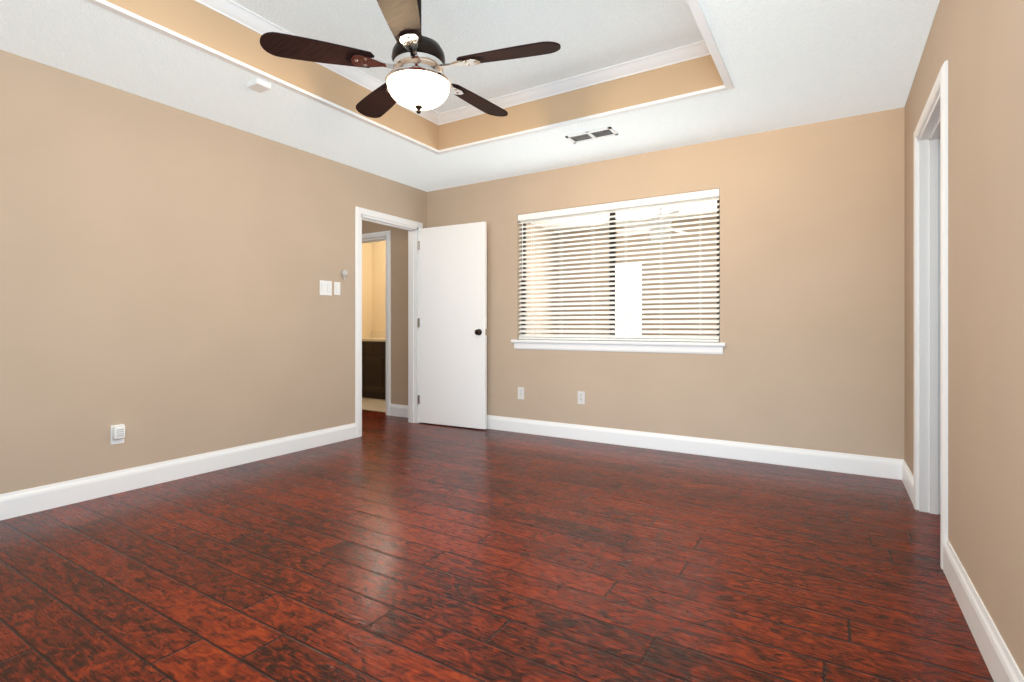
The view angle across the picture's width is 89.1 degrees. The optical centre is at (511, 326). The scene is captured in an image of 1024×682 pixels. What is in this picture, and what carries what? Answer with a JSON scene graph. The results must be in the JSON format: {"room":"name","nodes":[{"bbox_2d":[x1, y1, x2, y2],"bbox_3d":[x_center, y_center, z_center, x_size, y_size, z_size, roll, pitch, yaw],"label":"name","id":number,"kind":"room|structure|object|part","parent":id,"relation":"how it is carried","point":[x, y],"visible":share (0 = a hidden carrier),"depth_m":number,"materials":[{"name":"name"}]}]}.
{"room":"empty bedroom","nodes":[
{"label":"empty bedroom","id":0,"kind":"room"},
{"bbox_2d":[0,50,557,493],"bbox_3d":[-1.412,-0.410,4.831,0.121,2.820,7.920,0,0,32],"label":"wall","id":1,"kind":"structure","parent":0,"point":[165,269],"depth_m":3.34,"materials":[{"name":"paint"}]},
{"bbox_2d":[111,424,124,444],"bbox_3d":[-2.366,0.648,3.129,0.041,0.115,0.070,0,0,32],"label":"outlet","id":2,"kind":"object","parent":1,"relation":"attached to","point":[118,432],"depth_m":3.12,"materials":[{"name":"white plastic"}]},
{"bbox_3d":[-2.381,0.648,3.138,0.007,0.115,0.070,0,0,32],"label":"electrical outlet","id":3,"kind":"part","parent":2,"relation":"part of","materials":[{"name":"white plastic"}]},
{"bbox_2d":[0,423,355,520],"bbox_3d":[-2.382,0.934,3.126,0.016,0.132,3.698,0,0,32],"label":"baseboard","id":4,"kind":"structure","parent":1,"relation":"attached to","point":[41,498],"depth_m":3.30,"materials":[{"name":"white wood"}]},
{"bbox_2d":[320,280,331,295],"bbox_3d":[-1.585,-0.332,4.429,0.010,0.125,0.124,0,0,32],"label":"light switch","id":5,"kind":"object","parent":1,"relation":"attached to","point":[325,287],"visible":1,"depth_m":4.43,"materials":[{"name":"white plastic"}]},
{"bbox_3d":[-1.582,-0.332,4.427,0.004,0.065,0.093,0,0,32],"label":"panel","id":6,"kind":"part","parent":5,"relation":"part of","materials":[{"name":"white plastic"}]},
{"bbox_2d":[334,282,339,294],"bbox_3d":[-1.522,-0.335,4.531,0.010,0.112,0.066,0,0,32],"label":"light switch","id":7,"kind":"object","parent":1,"relation":"attached to","point":[336,288],"visible":1,"depth_m":4.52,"materials":[{"name":"white plastic"}]},
{"bbox_3d":[-1.519,-0.335,4.530,0.004,0.065,0.031,0,0,32],"label":"panel","id":8,"kind":"part","parent":7,"relation":"part of","materials":[{"name":"white plastic"}]},
{"bbox_2d":[341,270,347,279],"bbox_3d":[-1.476,-0.461,4.588,0.028,0.092,0.064,0,0,32],"label":"light switch","id":9,"kind":"object","parent":1,"relation":"attached to","point":[344,273],"visible":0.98,"depth_m":4.58,"materials":[{"name":"grey plastic"}]},
{"bbox_2d":[355,206,422,437],"bbox_3d":[-1.235,-0.046,5.121,0.158,2.092,0.904,0,0,32],"label":"door frame","id":10,"kind":"structure","parent":1,"relation":"attached to","point":[411,227],"depth_m":5.34,"materials":[{"name":"white wood"}]},
{"bbox_2d":[418,222,486,428],"bbox_3d":[-0.610,-0.015,5.229,0.812,2.010,0.139,0,0,28],"label":"bedroom door","id":11,"kind":"structure","parent":10,"relation":"attached to","point":[452,322],"depth_m":5.20,"materials":[{"name":"white wood"}]},
{"bbox_3d":[-0.310,0.050,5.069,0.062,0.062,0.139,0,0,28],"label":"knob","id":12,"kind":"part","parent":11,"relation":"part of","materials":[{"name":"brown metal"}]},
{"bbox_2d":[362,242,371,337],"bbox_3d":[-2.567,-0.410,7.536,0.120,2.820,1.320,0,0,32],"label":"wall","id":13,"kind":"structure","parent":0,"point":[366,247],"depth_m":7.97,"materials":[{"name":"paint"}]},
{"bbox_2d":[362,397,385,411],"bbox_3d":[-1.544,1.048,6.908,2.280,0.104,1.320,0,0,32],"label":"floor","id":14,"kind":"structure","parent":0,"point":[373,404],"depth_m":6.68,"materials":[{"name":"beige tile"}]},
{"bbox_2d":[362,339,385,398],"bbox_3d":[-1.375,0.597,7.183,2.240,0.795,0.656,0,0,32],"label":"bathroom vanity","id":15,"kind":"object","parent":14,"relation":"on","point":[374,365],"depth_m":7.16,"materials":[{"name":"black wood"}]},
{"bbox_2d":[372,241,385,330],"bbox_3d":[-1.167,-0.410,7.522,2.520,2.820,0.120,0,0,32],"label":"wall","id":16,"kind":"structure","parent":0,"point":[373,286],"depth_m":7.99,"materials":[{"name":"paint"}]},
{"bbox_2d":[370,331,385,338],"bbox_3d":[-1.209,0.110,7.453,2.260,0.099,0.020,0,0,32],"label":"backsplash","id":17,"kind":"structure","parent":16,"relation":"attached to","point":[374,334],"depth_m":7.92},
{"bbox_2d":[362,220,407,404],"bbox_3d":[-1.610,-0.410,6.104,1.550,2.820,0.120,0,0,32],"label":"wall","id":18,"kind":"structure","parent":0,"point":[399,316],"depth_m":5.81,"materials":[{"name":"paint"}]},
{"bbox_2d":[362,230,390,414],"bbox_3d":[-1.734,-0.046,6.180,0.924,2.092,0.158,0,0,32],"label":"door frame","id":19,"kind":"structure","parent":18,"relation":"attached to","point":[377,237],"depth_m":5.89,"materials":[{"name":"white wood"}]},
{"bbox_2d":[390,404,407,417],"bbox_3d":[-1.181,0.934,5.760,0.458,0.132,0.016,0,0,32],"label":"baseboard","id":20,"kind":"structure","parent":18,"relation":"attached to","point":[398,410],"depth_m":5.78,"materials":[{"name":"white wood"}]},
{"bbox_2d":[232,0,703,112],"bbox_3d":[-0.411,-1.770,2.472,2.220,0.100,2.870,0,0,32],"label":"ceiling","id":21,"kind":"structure","parent":0,"point":[590,35],"depth_m":3.02,"materials":[{"name":"white paint"}]},
{"bbox_2d":[260,0,560,117],"bbox_3d":[-0.410,-1.367,2.510,1.308,0.706,1.271,0,0,32],"label":"ceiling fan","id":22,"kind":"object","parent":21,"relation":"hanging from","point":[417,79],"visible":1,"depth_m":2.36,"materials":[{"name":"brown wood"}]},
{"bbox_3d":[-0.444,-1.103,2.475,0.296,0.105,0.296,0,0,32],"label":"lamp shade","id":23,"kind":"part","parent":22,"relation":"part of","materials":[{"name":"white glass"}]},
{"bbox_2d":[0,0,939,191],"bbox_3d":[-0.402,-1.630,2.466,4.080,0.380,4.710,0,0,32],"label":"ceiling","id":24,"kind":"structure","parent":0,"point":[790,63],"depth_m":3.09,"materials":[{"name":"white paint"}]},
{"bbox_2d":[247,79,270,92],"bbox_3d":[-1.496,-1.425,3.075,0.110,0.030,0.090,0,0,32],"label":"smoke detector","id":25,"kind":"object","parent":24,"relation":"attached to","point":[259,86],"visible":0.98,"depth_m":3.05,"materials":[{"name":"white plastic"}]},
{"bbox_2d":[86,0,437,153],"bbox_3d":[-1.368,-1.440,3.061,0.042,0.019,2.940,0,0,32],"label":"trim","id":26,"kind":"structure","parent":24,"relation":"attached to","point":[104,4],"depth_m":2.85,"materials":[{"name":"white wood"}]},
{"bbox_2d":[105,0,723,149],"bbox_3d":[-0.411,-1.580,2.472,2.220,0.280,2.870,0,0,32],"label":"band","id":27,"kind":"object","parent":24,"relation":"attached to","point":[202,24],"visible":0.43,"depth_m":3.34,"materials":[{"name":"paint"}]},
{"bbox_2d":[194,0,441,125],"bbox_3d":[-1.328,-1.687,3.036,0.060,0.066,2.864,0,0,32],"label":"crown molding","id":28,"kind":"structure","parent":27,"relation":"attached to","point":[240,14],"depth_m":2.94,"materials":[{"name":"white wood"}]},
{"bbox_2d":[438,40,710,124],"bbox_3d":[0.314,-1.687,3.672,2.070,0.066,0.060,0,0,32],"label":"crown molding","id":29,"kind":"structure","parent":27,"relation":"attached to","point":[698,49],"depth_m":3.53,"materials":[{"name":"white wood"}]},
{"bbox_2d":[438,86,721,154],"bbox_3d":[0.344,-1.440,3.708,2.160,0.019,0.042,0,0,32],"label":"trim","id":30,"kind":"structure","parent":24,"relation":"attached to","point":[715,89],"depth_m":3.57,"materials":[{"name":"white wood"}]},
{"bbox_2d":[565,127,617,143],"bbox_3d":[0.597,-1.436,3.900,0.360,0.008,0.160,0,0,32],"label":"ceiling vent","id":31,"kind":"object","parent":24,"relation":"in","point":[611,129],"depth_m":3.89,"materials":[{"name":"white metal"}]},
{"bbox_2d":[687,0,733,90],"bbox_3d":[0.547,-1.440,1.883,0.042,0.019,2.940,0,0,32],"label":"trim","id":32,"kind":"structure","parent":24,"relation":"attached to","point":[701,21],"depth_m":2.62,"materials":[{"name":"white wood"}]},
{"bbox_2d":[0,410,993,681],"bbox_3d":[-1.062,1.050,2.902,5.900,0.100,5.000,0,0,32],"label":"floor","id":33,"kind":"structure","parent":0,"point":[388,548],"depth_m":2.11,"materials":[{"name":"brown wood"}]},
{"bbox_2d":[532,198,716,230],"bbox_3d":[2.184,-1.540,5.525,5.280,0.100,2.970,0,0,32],"label":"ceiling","id":34,"kind":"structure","parent":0,"point":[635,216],"depth_m":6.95,"materials":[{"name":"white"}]},
{"bbox_2d":[558,216,716,335],"bbox_3d":[3.044,-0.410,6.809,5.400,2.820,0.120,0,0,32],"label":"wall","id":35,"kind":"structure","parent":0,"point":[647,249],"depth_m":7.40,"materials":[{"name":"paint"}]},
{"bbox_2d":[427,107,904,459],"bbox_3d":[0.914,-0.410,4.492,4.200,2.820,0.120,0,0,32],"label":"wall","id":36,"kind":"structure","parent":0,"point":[812,277],"depth_m":3.85,"materials":[{"name":"paint"}]},
{"bbox_2d":[518,387,523,399],"bbox_3d":[0.085,0.628,4.928,0.070,0.115,0.007,0,0,32],"label":"electrical outlet","id":37,"kind":"object","parent":36,"relation":"attached to","point":[520,392],"visible":1,"depth_m":4.92,"materials":[{"name":"white plastic"}]},
{"bbox_2d":[578,391,584,404],"bbox_3d":[0.613,0.628,4.603,0.070,0.115,0.007,0,0,32],"label":"electrical outlet","id":38,"kind":"object","parent":36,"relation":"attached to","point":[581,397],"visible":1,"depth_m":4.60,"materials":[{"name":"white plastic"}]},
{"bbox_2d":[511,199,725,354],"bbox_3d":[0.843,-0.429,4.509,1.910,1.282,0.154,0,0,32],"label":"window","id":39,"kind":"structure","parent":36,"relation":"in","point":[656,347],"depth_m":4.47,"materials":[{"name":"white"}]},
{"bbox_2d":[518,189,719,341],"bbox_3d":[0.840,-0.475,4.505,1.812,1.185,0.064,0,0,32],"label":"window blinds","id":40,"kind":"object","parent":39,"relation":"attached to","point":[670,200],"visible":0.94,"depth_m":4.43,"materials":[{"name":"white plastic"}]},
{"bbox_2d":[487,415,899,479],"bbox_3d":[0.824,0.934,4.460,4.080,0.132,0.030,0,0,32],"label":"baseboard","id":41,"kind":"structure","parent":36,"relation":"attached to","point":[882,467],"depth_m":4.01,"materials":[{"name":"white wood"}]},
{"bbox_2d":[905,0,1023,676],"bbox_3d":[1.355,-0.410,1.315,0.120,2.820,4.830,0,0,32],"label":"wall","id":42,"kind":"structure","parent":0,"point":[978,45],"depth_m":1.63,"materials":[{"name":"paint"}]},
{"bbox_2d":[900,459,913,505],"bbox_3d":[2.397,0.934,3.138,0.016,0.132,0.573,0,0,32],"label":"baseboard","id":43,"kind":"structure","parent":42,"relation":"attached to","point":[906,475],"depth_m":3.16,"materials":[{"name":"white wood"}]},
{"bbox_2d":[914,60,947,568],"bbox_3d":[2.070,-0.046,2.478,0.158,2.092,0.894,0,0,32],"label":"door frame","id":44,"kind":"structure","parent":42,"relation":"attached to","point":[931,313],"depth_m":2.78,"materials":[{"name":"white wood"}]},
{"bbox_2d":[943,539,1023,681],"bbox_3d":[0.944,0.934,0.777,0.016,0.132,3.183,0,0,32],"label":"baseboard","id":45,"kind":"structure","parent":42,"relation":"attached to","point":[996,655],"depth_m":1.61,"materials":[{"name":"white wood"}]},
{"label":"outside","id":46,"kind":"structure","parent":0,"visible":0},
{"bbox_2d":[616,264,640,334],"bbox_3d":[1.743,-0.335,7.710,0.440,1.190,0.010,0,0,32],"label":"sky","id":47,"kind":"structure","parent":46,"point":[628,275],"depth_m":7.71,"materials":[{"name":"white"}]}
]}

